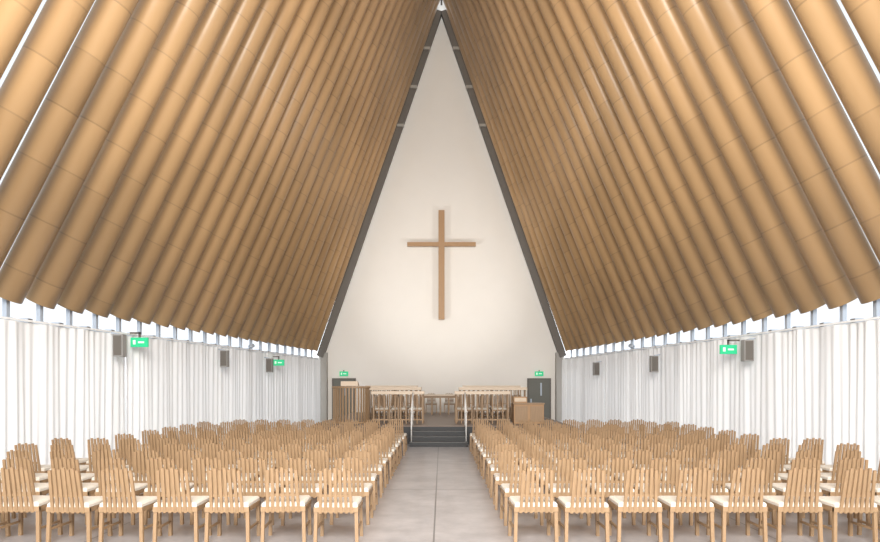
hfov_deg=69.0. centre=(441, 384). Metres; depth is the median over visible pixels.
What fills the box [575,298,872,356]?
window
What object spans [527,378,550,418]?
door
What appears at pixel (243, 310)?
cardboard tube
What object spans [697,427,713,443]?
wooden chair
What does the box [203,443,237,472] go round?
wooden chair
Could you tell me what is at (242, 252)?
cardboard tube
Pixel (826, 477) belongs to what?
wooden chair
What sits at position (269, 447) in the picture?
wooden chair
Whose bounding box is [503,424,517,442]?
wooden chair
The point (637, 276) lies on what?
cardboard tube
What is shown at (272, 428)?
wooden chair
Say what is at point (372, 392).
desk
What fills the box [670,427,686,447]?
wooden chair
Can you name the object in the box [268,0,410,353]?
cardboard tube
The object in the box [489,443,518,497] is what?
wooden chair
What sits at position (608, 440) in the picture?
wooden chair
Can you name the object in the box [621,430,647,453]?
wooden chair
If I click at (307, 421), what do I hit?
wooden chair
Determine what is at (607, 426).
wooden chair
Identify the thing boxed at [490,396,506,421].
chair
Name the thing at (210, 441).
wooden chair
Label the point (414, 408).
chair
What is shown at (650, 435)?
wooden chair
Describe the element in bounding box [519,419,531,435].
wooden chair
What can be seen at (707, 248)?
cardboard tube
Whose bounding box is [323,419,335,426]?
wooden chair
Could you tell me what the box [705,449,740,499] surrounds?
wooden chair
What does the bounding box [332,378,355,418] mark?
door
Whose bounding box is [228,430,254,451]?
wooden chair
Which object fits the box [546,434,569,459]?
wooden chair
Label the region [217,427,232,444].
wooden chair
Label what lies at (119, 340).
wall speaker
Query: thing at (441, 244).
cross
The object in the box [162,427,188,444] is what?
wooden chair
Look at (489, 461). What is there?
wooden chair
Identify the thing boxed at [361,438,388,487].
wooden chair
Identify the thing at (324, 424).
wooden chair
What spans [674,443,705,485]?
wooden chair
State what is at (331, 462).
wooden chair
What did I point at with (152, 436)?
wooden chair
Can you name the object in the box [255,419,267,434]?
wooden chair
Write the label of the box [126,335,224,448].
curtain
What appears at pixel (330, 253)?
cardboard tube
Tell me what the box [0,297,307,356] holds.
window
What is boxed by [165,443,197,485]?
wooden chair
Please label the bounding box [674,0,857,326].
cardboard tube
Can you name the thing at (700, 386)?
curtain
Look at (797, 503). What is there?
wooden chair
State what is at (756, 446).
wooden chair
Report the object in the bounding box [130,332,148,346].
exit sign
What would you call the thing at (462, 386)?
desk
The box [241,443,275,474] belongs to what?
wooden chair
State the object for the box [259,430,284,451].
wooden chair
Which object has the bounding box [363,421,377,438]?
wooden chair
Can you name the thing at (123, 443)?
wooden chair
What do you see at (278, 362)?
exit sign
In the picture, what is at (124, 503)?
wooden chair
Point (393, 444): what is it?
wooden chair
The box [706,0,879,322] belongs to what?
cardboard tube
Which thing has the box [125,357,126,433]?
wall
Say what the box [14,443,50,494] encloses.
wooden chair
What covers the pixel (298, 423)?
wooden chair
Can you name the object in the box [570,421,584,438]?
wooden chair
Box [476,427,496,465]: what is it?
wooden chair
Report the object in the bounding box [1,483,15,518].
wooden chair
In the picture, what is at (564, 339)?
cardboard tube
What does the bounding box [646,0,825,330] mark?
cardboard tube
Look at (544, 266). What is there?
cardboard tube
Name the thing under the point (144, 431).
wooden chair
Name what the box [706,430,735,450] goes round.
wooden chair
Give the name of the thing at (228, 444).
wooden chair
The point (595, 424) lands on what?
wooden chair
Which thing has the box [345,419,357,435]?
wooden chair
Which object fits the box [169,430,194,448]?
wooden chair
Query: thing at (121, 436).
wooden chair
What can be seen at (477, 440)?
wooden chair
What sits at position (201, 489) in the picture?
wooden chair
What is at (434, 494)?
floor
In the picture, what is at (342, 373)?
exit sign
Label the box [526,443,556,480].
wooden chair
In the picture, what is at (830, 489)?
wooden chair
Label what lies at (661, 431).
wooden chair
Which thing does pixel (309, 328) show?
cardboard tube
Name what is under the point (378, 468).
wooden chair
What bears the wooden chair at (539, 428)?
on the floor
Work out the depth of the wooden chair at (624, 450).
10.12 m
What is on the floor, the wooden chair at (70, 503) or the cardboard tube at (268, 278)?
the wooden chair at (70, 503)
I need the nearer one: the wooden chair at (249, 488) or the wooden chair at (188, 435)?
the wooden chair at (249, 488)
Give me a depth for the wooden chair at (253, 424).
16.12 m
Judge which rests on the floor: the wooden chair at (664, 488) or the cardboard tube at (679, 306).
the wooden chair at (664, 488)
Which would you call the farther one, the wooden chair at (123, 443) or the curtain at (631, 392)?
the curtain at (631, 392)
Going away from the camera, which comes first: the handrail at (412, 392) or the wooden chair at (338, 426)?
the wooden chair at (338, 426)
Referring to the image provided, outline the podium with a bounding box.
[315,412,572,443]
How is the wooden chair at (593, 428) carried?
on the floor
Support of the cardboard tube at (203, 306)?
on the wall
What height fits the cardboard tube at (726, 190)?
15.904 m
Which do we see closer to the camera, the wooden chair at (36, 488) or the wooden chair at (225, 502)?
the wooden chair at (225, 502)
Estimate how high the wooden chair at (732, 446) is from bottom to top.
0.883 m
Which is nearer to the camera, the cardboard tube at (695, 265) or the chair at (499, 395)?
the cardboard tube at (695, 265)
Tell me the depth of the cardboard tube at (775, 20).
10.79 m
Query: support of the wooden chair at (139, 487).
on the floor
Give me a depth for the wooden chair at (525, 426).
16.13 m
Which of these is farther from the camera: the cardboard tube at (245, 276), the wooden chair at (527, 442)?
the cardboard tube at (245, 276)
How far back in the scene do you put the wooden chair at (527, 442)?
11.16 m
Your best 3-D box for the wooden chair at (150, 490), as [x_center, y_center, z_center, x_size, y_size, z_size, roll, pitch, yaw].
[-3.584,1.359,8.422,0.508,0.883,0.561,0,0,-1]
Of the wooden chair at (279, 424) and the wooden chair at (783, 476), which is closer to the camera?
the wooden chair at (783, 476)
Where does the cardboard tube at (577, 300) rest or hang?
on the wall
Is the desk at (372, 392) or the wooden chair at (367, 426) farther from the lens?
the desk at (372, 392)
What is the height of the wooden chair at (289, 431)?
0.883 m
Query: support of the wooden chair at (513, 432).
on the floor
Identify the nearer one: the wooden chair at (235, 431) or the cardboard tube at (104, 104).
the cardboard tube at (104, 104)
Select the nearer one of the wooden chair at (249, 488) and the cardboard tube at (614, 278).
the wooden chair at (249, 488)
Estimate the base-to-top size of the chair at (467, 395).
0.883 m
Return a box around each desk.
[369,387,421,419]
[370,386,417,417]
[371,391,424,423]
[454,391,509,423]
[458,387,526,419]
[462,386,520,417]
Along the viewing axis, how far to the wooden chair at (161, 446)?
11.16 m
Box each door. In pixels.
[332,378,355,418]
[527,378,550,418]
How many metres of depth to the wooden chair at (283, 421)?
17.12 m
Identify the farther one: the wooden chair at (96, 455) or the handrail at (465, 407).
the handrail at (465, 407)
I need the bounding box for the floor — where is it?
[0,425,879,541]
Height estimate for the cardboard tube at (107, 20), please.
15.709 m
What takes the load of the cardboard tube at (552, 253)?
on the wall
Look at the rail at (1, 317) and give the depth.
14.95 m
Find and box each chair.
[0,467,62,541]
[0,496,10,536]
[1,457,48,524]
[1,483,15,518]
[6,449,47,482]
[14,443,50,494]
[46,468,112,541]
[49,443,92,472]
[50,449,97,495]
[51,438,91,464]
[51,457,106,524]
[86,438,116,464]
[86,443,128,497]
[91,449,139,495]
[94,457,149,524]
[98,467,161,541]
[115,433,134,456]
[119,438,139,466]
[128,443,163,473]
[133,449,166,497]
[141,430,158,451]
[143,457,193,524]
[148,433,165,458]
[152,467,211,541]
[157,438,191,464]
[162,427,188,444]
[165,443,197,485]
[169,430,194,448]
[176,449,206,484]
[179,424,194,443]
[180,433,198,458]
[188,427,206,446]
[190,457,239,524]
[191,438,213,464]
[196,421,210,437]
[198,430,222,451]
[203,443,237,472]
[204,467,260,541]
[205,424,222,442]
[211,434,239,456]
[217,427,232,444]
[218,450,255,484]
[219,421,240,438]
[224,438,254,463]
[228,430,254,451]
[231,424,251,442]
[233,419,246,435]
[234,457,280,525]
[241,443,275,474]
[243,433,271,457]
[244,427,259,448]
[245,421,258,438]
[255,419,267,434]
[256,424,270,438]
[258,438,288,487]
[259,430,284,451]
[259,449,298,500]
[260,467,311,541]
[268,421,281,434]
[270,427,286,447]
[271,434,291,457]
[277,419,290,427]
[278,443,310,475]
[281,424,296,442]
[281,457,326,525]
[284,430,311,454]
[292,421,305,438]
[293,438,314,480]
[298,427,317,448]
[301,419,314,435]
[302,449,333,487]
[306,434,324,450]
[307,424,322,443]
[313,468,362,541]
[314,430,333,468]
[314,443,342,476]
[316,421,329,432]
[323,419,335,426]
[324,427,339,446]
[328,438,351,468]
[330,457,372,524]
[333,424,349,443]
[333,433,354,457]
[339,421,352,438]
[342,450,377,509]
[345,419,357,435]
[345,430,361,450]
[351,443,382,497]
[352,427,370,451]
[357,424,371,442]
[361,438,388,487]
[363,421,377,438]
[367,419,380,433]
[369,433,393,478]
[371,395,385,418]
[374,430,396,471]
[375,395,388,421]
[378,427,399,465]
[383,424,401,460]
[388,395,402,418]
[388,421,404,455]
[390,419,406,451]
[391,395,405,421]
[404,395,414,418]
[408,396,421,421]
[425,393,436,412]
[444,393,454,412]
[457,395,470,421]
[462,395,475,418]
[469,419,485,451]
[471,421,489,455]
[473,396,488,421]
[474,424,492,460]
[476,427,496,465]
[477,430,500,471]
[479,395,490,418]
[481,433,504,478]
[485,438,514,487]
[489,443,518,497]
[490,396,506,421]
[493,449,524,509]
[495,395,505,418]
[496,419,509,435]
[498,421,512,438]
[500,457,543,525]
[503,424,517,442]
[503,427,523,443]
[508,467,558,541]
[512,430,528,451]
[514,433,539,460]
[518,438,545,469]
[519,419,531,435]
[523,421,536,438]
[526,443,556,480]
[528,424,542,442]
[531,427,550,461]
[534,449,570,484]
[539,419,552,438]
[541,430,558,451]
[545,457,590,525]
[546,421,559,438]
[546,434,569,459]
[552,438,579,465]
[553,424,567,443]
[556,426,576,448]
[557,468,609,541]
[563,419,575,425]
[564,430,587,451]
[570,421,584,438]
[571,443,595,472]
[573,433,599,467]
[577,449,613,509]
[579,424,593,442]
[580,419,599,435]
[585,426,605,448]
[590,457,635,524]
[591,438,613,466]
[594,421,607,438]
[598,443,633,485]
[600,430,618,451]
[604,424,619,442]
[608,419,620,435]
[608,467,662,541]
[612,421,631,438]
[614,433,633,458]
[614,449,653,498]
[616,427,631,443]
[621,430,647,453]
[621,438,648,466]
[622,424,644,442]
[625,419,643,435]
[633,457,682,525]
[634,427,659,446]
[636,443,669,474]
[637,421,656,438]
[646,434,666,457]
[650,430,676,451]
[652,438,684,465]
[656,467,714,541]
[657,424,671,438]
[661,449,696,509]
[665,421,678,436]
[666,434,696,457]
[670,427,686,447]
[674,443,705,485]
[676,430,706,451]
[676,457,728,525]
[681,424,695,434]
[688,438,721,486]
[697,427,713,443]
[702,433,728,457]
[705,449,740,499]
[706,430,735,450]
[706,467,767,541]
[709,443,745,473]
[718,438,753,465]
[721,457,775,525]
[740,434,758,457]
[740,449,781,495]
[748,443,786,472]
[753,438,790,464]
[758,467,822,541]
[767,457,822,524]
[774,450,822,494]
[780,443,822,472]
[785,438,824,464]
[809,468,877,541]
[815,457,870,525]
[820,443,859,472]
[820,449,860,495]
[853,483,879,525]
[857,495,879,541]
[871,461,879,482]
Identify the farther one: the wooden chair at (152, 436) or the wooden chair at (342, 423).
the wooden chair at (342, 423)
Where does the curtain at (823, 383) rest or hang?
hanging from the rail at (872, 318)
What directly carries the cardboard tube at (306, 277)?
on the wall at (125, 357)
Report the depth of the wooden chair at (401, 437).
16.21 m
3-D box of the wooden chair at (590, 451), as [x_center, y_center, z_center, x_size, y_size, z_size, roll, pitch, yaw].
[2.231,1.359,9.414,0.508,0.883,0.561,0,0,-1]
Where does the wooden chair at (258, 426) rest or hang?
on the floor
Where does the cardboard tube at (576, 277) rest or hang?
on the wall
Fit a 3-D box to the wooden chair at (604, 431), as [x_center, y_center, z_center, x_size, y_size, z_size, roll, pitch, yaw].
[3.444,1.359,13.389,0.508,0.883,0.561,0,0,2]
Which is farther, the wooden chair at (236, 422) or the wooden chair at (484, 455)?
the wooden chair at (236, 422)
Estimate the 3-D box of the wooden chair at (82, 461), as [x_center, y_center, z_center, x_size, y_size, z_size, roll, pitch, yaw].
[-6.586,1.359,11.389,0.508,0.883,0.561,0,0,5]
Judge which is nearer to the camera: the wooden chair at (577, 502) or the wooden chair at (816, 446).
the wooden chair at (577, 502)
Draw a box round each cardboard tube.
[0,0,42,78]
[0,0,94,179]
[0,0,138,267]
[0,0,176,322]
[25,0,208,326]
[57,0,236,330]
[85,0,261,332]
[110,0,282,335]
[132,0,301,338]
[152,0,318,340]
[170,0,333,342]
[186,0,347,344]
[201,0,359,345]
[214,0,370,347]
[227,0,379,349]
[239,0,388,350]
[249,0,396,351]
[259,0,404,352]
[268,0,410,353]
[276,0,416,354]
[284,0,422,355]
[291,0,427,356]
[298,0,431,357]
[305,0,435,358]
[311,0,439,357]
[443,0,571,357]
[447,0,577,358]
[451,0,584,357]
[455,0,591,356]
[460,0,598,355]
[466,0,606,354]
[472,0,614,353]
[478,0,623,352]
[486,0,633,351]
[494,0,643,350]
[503,0,655,349]
[512,0,668,347]
[523,0,681,345]
[535,0,696,344]
[549,0,712,342]
[564,0,730,340]
[581,0,750,338]
[600,0,772,335]
[621,0,797,332]
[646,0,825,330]
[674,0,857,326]
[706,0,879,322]
[744,0,879,261]
[788,0,879,173]
[840,0,879,73]
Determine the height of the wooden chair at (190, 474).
0.883 m
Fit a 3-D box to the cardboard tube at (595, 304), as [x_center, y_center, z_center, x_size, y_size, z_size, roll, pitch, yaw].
[3.417,-9.381,24.366,6.732,16.413,0.728,0,0,0]
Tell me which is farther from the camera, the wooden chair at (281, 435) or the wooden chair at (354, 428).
the wooden chair at (354, 428)
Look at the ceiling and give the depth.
10.26 m
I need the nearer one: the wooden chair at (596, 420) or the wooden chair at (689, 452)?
the wooden chair at (689, 452)
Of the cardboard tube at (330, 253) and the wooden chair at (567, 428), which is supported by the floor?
the wooden chair at (567, 428)
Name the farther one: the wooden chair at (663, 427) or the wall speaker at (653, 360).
the wall speaker at (653, 360)
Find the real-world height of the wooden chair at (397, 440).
0.883 m
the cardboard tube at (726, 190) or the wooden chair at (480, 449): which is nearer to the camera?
the wooden chair at (480, 449)
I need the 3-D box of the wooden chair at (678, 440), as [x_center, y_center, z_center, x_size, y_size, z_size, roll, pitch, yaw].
[4.028,1.359,11.398,0.508,0.883,0.561,0,0,3]
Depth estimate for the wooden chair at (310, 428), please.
14.15 m
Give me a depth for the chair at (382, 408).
21.64 m
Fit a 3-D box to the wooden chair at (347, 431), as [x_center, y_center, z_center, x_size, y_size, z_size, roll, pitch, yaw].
[-1.812,1.359,13.385,0.508,0.883,0.561,0,0,-1]
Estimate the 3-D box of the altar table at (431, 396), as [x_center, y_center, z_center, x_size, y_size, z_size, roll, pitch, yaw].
[-0.050,0.820,27.000,1.600,0.840,0.700,0,0,0]
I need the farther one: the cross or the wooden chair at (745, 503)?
the cross
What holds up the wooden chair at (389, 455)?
on the floor
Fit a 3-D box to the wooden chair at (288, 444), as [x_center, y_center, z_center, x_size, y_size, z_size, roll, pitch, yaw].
[-2.401,1.359,10.375,0.508,0.883,0.561,0,0,0]
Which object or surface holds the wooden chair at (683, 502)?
on the floor
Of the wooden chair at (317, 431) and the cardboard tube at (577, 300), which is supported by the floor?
the wooden chair at (317, 431)
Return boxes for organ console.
[511,397,544,423]
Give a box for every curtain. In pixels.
[0,319,103,472]
[104,332,125,456]
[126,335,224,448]
[224,348,278,432]
[279,354,319,428]
[562,354,603,427]
[604,348,659,432]
[659,335,756,448]
[757,319,879,472]
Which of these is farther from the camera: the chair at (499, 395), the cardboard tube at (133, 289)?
the chair at (499, 395)
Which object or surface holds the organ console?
on the podium
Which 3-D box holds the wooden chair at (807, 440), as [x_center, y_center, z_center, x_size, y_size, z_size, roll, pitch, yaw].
[6.454,1.359,11.374,0.508,0.883,0.561,0,0,0]
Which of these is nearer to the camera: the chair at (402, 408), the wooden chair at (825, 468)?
the wooden chair at (825, 468)
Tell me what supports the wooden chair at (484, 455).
on the floor
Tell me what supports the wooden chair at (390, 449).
on the floor
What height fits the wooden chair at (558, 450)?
0.883 m
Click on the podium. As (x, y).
(444, 421)
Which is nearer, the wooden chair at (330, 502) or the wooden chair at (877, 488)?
the wooden chair at (330, 502)
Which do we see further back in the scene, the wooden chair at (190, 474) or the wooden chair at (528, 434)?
the wooden chair at (528, 434)
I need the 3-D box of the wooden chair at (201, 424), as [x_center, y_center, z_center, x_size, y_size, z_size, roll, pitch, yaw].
[-5.986,1.359,16.421,0.508,0.883,0.561,0,0,3]
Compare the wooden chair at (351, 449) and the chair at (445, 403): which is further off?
the chair at (445, 403)
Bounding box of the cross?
[407,210,475,319]
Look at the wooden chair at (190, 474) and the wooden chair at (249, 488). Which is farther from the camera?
the wooden chair at (190, 474)
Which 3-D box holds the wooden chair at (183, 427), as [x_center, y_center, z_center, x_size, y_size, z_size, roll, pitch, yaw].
[-6.008,1.359,15.377,0.508,0.883,0.561,0,0,-1]
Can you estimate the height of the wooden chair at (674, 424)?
0.883 m
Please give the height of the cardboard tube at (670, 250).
16.086 m
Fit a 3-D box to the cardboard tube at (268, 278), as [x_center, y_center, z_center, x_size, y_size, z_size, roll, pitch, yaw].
[-3.567,-9.323,21.876,7.030,16.296,0.728,0,0,0]
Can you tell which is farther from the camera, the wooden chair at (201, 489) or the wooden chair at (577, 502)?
the wooden chair at (201, 489)
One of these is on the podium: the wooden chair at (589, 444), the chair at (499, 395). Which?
the chair at (499, 395)
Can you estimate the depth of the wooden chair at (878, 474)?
9.17 m
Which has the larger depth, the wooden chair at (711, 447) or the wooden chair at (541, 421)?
the wooden chair at (541, 421)
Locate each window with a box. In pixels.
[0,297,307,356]
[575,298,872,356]
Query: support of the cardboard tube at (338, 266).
on the wall at (125, 357)
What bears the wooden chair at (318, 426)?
on the floor
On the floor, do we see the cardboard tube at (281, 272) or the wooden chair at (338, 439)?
the wooden chair at (338, 439)
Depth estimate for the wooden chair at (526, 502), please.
7.20 m
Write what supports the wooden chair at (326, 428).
on the floor
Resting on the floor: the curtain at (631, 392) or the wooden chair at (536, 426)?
the wooden chair at (536, 426)
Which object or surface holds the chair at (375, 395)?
on the podium
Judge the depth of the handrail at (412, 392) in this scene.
18.97 m
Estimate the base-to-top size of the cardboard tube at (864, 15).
15.606 m
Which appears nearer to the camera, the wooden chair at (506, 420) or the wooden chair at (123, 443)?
the wooden chair at (123, 443)
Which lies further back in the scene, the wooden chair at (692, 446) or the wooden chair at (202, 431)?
the wooden chair at (202, 431)
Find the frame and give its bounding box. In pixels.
[316,10,566,421]
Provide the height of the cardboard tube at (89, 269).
15.856 m
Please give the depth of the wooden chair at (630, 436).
12.14 m
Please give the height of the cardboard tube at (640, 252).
16.172 m
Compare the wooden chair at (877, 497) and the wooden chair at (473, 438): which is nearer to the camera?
the wooden chair at (877, 497)
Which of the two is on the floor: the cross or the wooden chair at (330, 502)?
the wooden chair at (330, 502)
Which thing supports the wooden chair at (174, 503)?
on the floor
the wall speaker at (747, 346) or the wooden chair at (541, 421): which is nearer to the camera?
the wall speaker at (747, 346)
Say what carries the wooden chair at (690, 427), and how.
on the floor
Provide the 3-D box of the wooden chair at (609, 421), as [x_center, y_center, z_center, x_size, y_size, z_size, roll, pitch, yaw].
[4.633,1.359,17.368,0.508,0.883,0.561,0,0,0]
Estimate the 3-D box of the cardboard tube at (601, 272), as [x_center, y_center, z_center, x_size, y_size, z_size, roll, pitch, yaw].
[3.517,-9.343,22.706,6.931,16.336,0.728,0,0,0]
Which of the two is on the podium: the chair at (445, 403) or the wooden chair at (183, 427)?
the chair at (445, 403)
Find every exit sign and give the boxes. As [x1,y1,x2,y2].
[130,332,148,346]
[273,356,283,365]
[340,370,347,375]
[535,370,542,375]
[719,340,739,353]
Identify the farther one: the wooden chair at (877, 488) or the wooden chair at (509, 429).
the wooden chair at (509, 429)
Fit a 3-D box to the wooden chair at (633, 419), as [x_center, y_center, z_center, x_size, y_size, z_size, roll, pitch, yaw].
[5.246,1.359,17.416,0.508,0.883,0.561,0,0,-1]
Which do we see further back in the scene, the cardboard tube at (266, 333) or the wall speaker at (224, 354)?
the cardboard tube at (266, 333)
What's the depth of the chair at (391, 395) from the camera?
23.55 m
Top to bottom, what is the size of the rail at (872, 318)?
0.035 m
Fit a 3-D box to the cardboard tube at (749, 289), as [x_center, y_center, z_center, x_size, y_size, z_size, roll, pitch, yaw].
[3.969,-9.150,15.236,7.822,15.950,0.728,0,0,0]
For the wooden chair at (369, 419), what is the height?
0.883 m
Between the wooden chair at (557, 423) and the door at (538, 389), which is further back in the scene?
the door at (538, 389)
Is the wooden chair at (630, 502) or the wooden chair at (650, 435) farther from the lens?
the wooden chair at (650, 435)
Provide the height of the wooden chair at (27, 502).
0.883 m
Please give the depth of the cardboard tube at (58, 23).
9.98 m
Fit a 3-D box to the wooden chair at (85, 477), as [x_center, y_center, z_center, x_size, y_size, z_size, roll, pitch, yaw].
[-5.392,1.359,9.378,0.508,0.883,0.561,0,0,2]
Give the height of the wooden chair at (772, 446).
0.883 m
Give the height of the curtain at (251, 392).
2.930 m
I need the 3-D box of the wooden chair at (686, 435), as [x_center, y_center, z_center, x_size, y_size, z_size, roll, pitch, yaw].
[4.654,1.359,12.369,0.508,0.883,0.561,0,0,1]
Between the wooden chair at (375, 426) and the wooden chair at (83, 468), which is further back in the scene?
the wooden chair at (375, 426)
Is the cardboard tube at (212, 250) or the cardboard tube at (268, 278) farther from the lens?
the cardboard tube at (268, 278)
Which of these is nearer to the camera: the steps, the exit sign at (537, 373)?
the steps
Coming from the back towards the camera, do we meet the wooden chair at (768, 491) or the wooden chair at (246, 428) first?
the wooden chair at (246, 428)
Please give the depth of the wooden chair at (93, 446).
10.13 m
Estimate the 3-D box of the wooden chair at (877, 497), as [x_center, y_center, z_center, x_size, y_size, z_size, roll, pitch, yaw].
[5.241,1.359,7.417,0.508,0.883,0.561,0,0,3]
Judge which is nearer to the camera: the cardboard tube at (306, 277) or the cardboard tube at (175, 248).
the cardboard tube at (175, 248)
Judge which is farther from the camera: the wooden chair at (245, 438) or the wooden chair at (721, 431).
the wooden chair at (721, 431)
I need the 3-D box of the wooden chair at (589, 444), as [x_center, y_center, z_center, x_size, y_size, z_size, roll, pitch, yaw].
[2.251,1.359,10.423,0.508,0.883,0.561,0,0,2]
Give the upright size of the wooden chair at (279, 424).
0.883 m
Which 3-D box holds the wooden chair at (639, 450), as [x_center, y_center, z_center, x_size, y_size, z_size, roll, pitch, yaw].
[2.825,1.359,9.397,0.508,0.883,0.561,0,0,1]
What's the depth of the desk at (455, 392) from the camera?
20.58 m
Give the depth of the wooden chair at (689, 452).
9.13 m
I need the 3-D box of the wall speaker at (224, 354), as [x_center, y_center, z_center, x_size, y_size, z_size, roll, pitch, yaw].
[-6.619,-0.829,19.392,0.312,0.558,0.215,0,0,0]
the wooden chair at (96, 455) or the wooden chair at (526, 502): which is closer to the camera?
the wooden chair at (526, 502)
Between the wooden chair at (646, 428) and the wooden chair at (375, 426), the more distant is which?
the wooden chair at (375, 426)
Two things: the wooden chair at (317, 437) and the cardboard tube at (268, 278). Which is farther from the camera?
the cardboard tube at (268, 278)
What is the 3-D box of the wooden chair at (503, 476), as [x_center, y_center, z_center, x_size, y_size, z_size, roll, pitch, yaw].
[1.025,1.359,9.380,0.508,0.883,0.561,0,0,2]
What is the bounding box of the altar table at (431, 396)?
[421,394,458,414]
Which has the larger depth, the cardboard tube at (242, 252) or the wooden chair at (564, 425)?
the cardboard tube at (242, 252)
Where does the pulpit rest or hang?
on the podium
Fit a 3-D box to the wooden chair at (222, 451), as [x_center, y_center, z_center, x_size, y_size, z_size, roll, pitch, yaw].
[-3.012,1.359,9.366,0.508,0.883,0.561,0,0,-2]
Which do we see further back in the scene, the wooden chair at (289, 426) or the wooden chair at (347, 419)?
the wooden chair at (347, 419)
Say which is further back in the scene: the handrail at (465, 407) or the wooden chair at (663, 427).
the handrail at (465, 407)
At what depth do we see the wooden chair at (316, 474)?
9.14 m
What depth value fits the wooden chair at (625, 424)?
16.13 m
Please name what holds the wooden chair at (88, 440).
on the floor
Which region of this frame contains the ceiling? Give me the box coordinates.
[0,0,879,268]
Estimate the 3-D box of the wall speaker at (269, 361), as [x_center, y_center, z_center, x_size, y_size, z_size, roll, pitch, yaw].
[-6.195,-0.729,22.892,0.312,0.558,0.215,0,0,0]
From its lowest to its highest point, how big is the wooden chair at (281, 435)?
0.883 m
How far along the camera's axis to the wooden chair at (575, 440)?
11.15 m
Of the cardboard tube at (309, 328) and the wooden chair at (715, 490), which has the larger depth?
the cardboard tube at (309, 328)
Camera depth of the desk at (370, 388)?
22.48 m
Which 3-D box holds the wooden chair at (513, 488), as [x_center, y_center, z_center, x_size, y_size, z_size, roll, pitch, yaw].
[1.048,1.359,8.366,0.508,0.883,0.561,0,0,-2]
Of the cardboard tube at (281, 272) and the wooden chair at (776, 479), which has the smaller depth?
the wooden chair at (776, 479)
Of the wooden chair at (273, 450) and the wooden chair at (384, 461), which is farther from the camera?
the wooden chair at (384, 461)
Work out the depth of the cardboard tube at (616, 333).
23.25 m
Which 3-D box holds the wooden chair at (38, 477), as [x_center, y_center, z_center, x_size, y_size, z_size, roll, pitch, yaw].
[-6.010,1.359,9.380,0.508,0.883,0.561,0,0,2]
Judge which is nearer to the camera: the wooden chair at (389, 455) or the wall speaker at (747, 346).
the wooden chair at (389, 455)
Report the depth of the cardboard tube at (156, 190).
14.10 m
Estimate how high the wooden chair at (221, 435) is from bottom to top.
0.883 m
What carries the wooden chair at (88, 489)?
on the floor
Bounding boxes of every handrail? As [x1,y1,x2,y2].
[411,392,413,441]
[464,392,466,441]
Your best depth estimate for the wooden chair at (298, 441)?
11.11 m
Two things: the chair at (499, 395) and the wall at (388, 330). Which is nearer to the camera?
the chair at (499, 395)
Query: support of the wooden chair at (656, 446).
on the floor
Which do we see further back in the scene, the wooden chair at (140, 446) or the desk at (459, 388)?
the desk at (459, 388)
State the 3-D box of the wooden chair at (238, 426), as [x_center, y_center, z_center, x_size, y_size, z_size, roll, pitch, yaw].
[-4.799,1.359,15.393,0.508,0.883,0.561,0,0,-3]
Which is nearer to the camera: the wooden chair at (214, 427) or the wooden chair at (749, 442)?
the wooden chair at (749, 442)
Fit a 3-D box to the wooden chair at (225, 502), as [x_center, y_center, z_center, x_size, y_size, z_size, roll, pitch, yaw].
[-2.415,1.359,7.383,0.508,0.883,0.561,0,0,0]
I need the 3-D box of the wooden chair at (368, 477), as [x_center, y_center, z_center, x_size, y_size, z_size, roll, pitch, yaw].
[-1.204,1.359,9.366,0.508,0.883,0.561,0,0,-2]
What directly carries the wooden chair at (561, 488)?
on the floor
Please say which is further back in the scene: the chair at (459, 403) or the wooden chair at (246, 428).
the chair at (459, 403)
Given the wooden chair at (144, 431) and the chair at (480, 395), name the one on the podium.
the chair at (480, 395)
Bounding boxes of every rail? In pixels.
[0,316,318,358]
[564,317,879,358]
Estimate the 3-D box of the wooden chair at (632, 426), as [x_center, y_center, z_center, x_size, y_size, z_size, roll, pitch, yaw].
[4.630,1.359,15.423,0.508,0.883,0.561,0,0,-2]
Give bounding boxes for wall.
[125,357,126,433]
[318,1,564,419]
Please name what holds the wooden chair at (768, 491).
on the floor
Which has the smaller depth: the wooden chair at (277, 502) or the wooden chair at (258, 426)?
the wooden chair at (277, 502)
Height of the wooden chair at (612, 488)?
0.883 m
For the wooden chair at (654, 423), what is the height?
0.883 m
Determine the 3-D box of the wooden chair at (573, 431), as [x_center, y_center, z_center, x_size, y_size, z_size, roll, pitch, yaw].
[2.839,1.359,13.406,0.508,0.883,0.561,0,0,1]
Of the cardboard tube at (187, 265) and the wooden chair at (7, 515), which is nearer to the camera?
the wooden chair at (7, 515)
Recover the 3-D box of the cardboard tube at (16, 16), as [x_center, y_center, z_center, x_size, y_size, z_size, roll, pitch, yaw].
[-4.321,-8.978,9.426,8.514,15.606,0.728,0,0,0]
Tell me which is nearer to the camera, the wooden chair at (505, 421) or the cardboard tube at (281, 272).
the wooden chair at (505, 421)
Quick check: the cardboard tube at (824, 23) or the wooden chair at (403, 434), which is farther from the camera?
the wooden chair at (403, 434)
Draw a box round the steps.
[409,430,467,446]
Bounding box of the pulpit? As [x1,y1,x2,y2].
[332,381,369,423]
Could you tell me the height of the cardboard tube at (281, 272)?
16.336 m
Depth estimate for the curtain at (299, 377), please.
26.72 m
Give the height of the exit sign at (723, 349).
0.350 m
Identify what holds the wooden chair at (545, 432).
on the floor
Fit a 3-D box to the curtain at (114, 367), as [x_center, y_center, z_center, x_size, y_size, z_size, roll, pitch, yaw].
[-7.433,0.295,14.598,0.090,2.930,0.804,0,0,9]
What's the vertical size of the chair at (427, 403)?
0.883 m
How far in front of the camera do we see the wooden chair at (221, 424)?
16.12 m
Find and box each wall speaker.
[111,332,126,356]
[218,348,228,366]
[264,357,272,371]
[593,361,600,374]
[649,354,659,371]
[741,338,755,361]
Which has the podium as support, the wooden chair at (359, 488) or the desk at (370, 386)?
the desk at (370, 386)
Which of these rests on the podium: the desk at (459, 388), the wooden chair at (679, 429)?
the desk at (459, 388)
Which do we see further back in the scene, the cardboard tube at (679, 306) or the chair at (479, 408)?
the chair at (479, 408)
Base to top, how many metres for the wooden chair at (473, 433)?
0.883 m

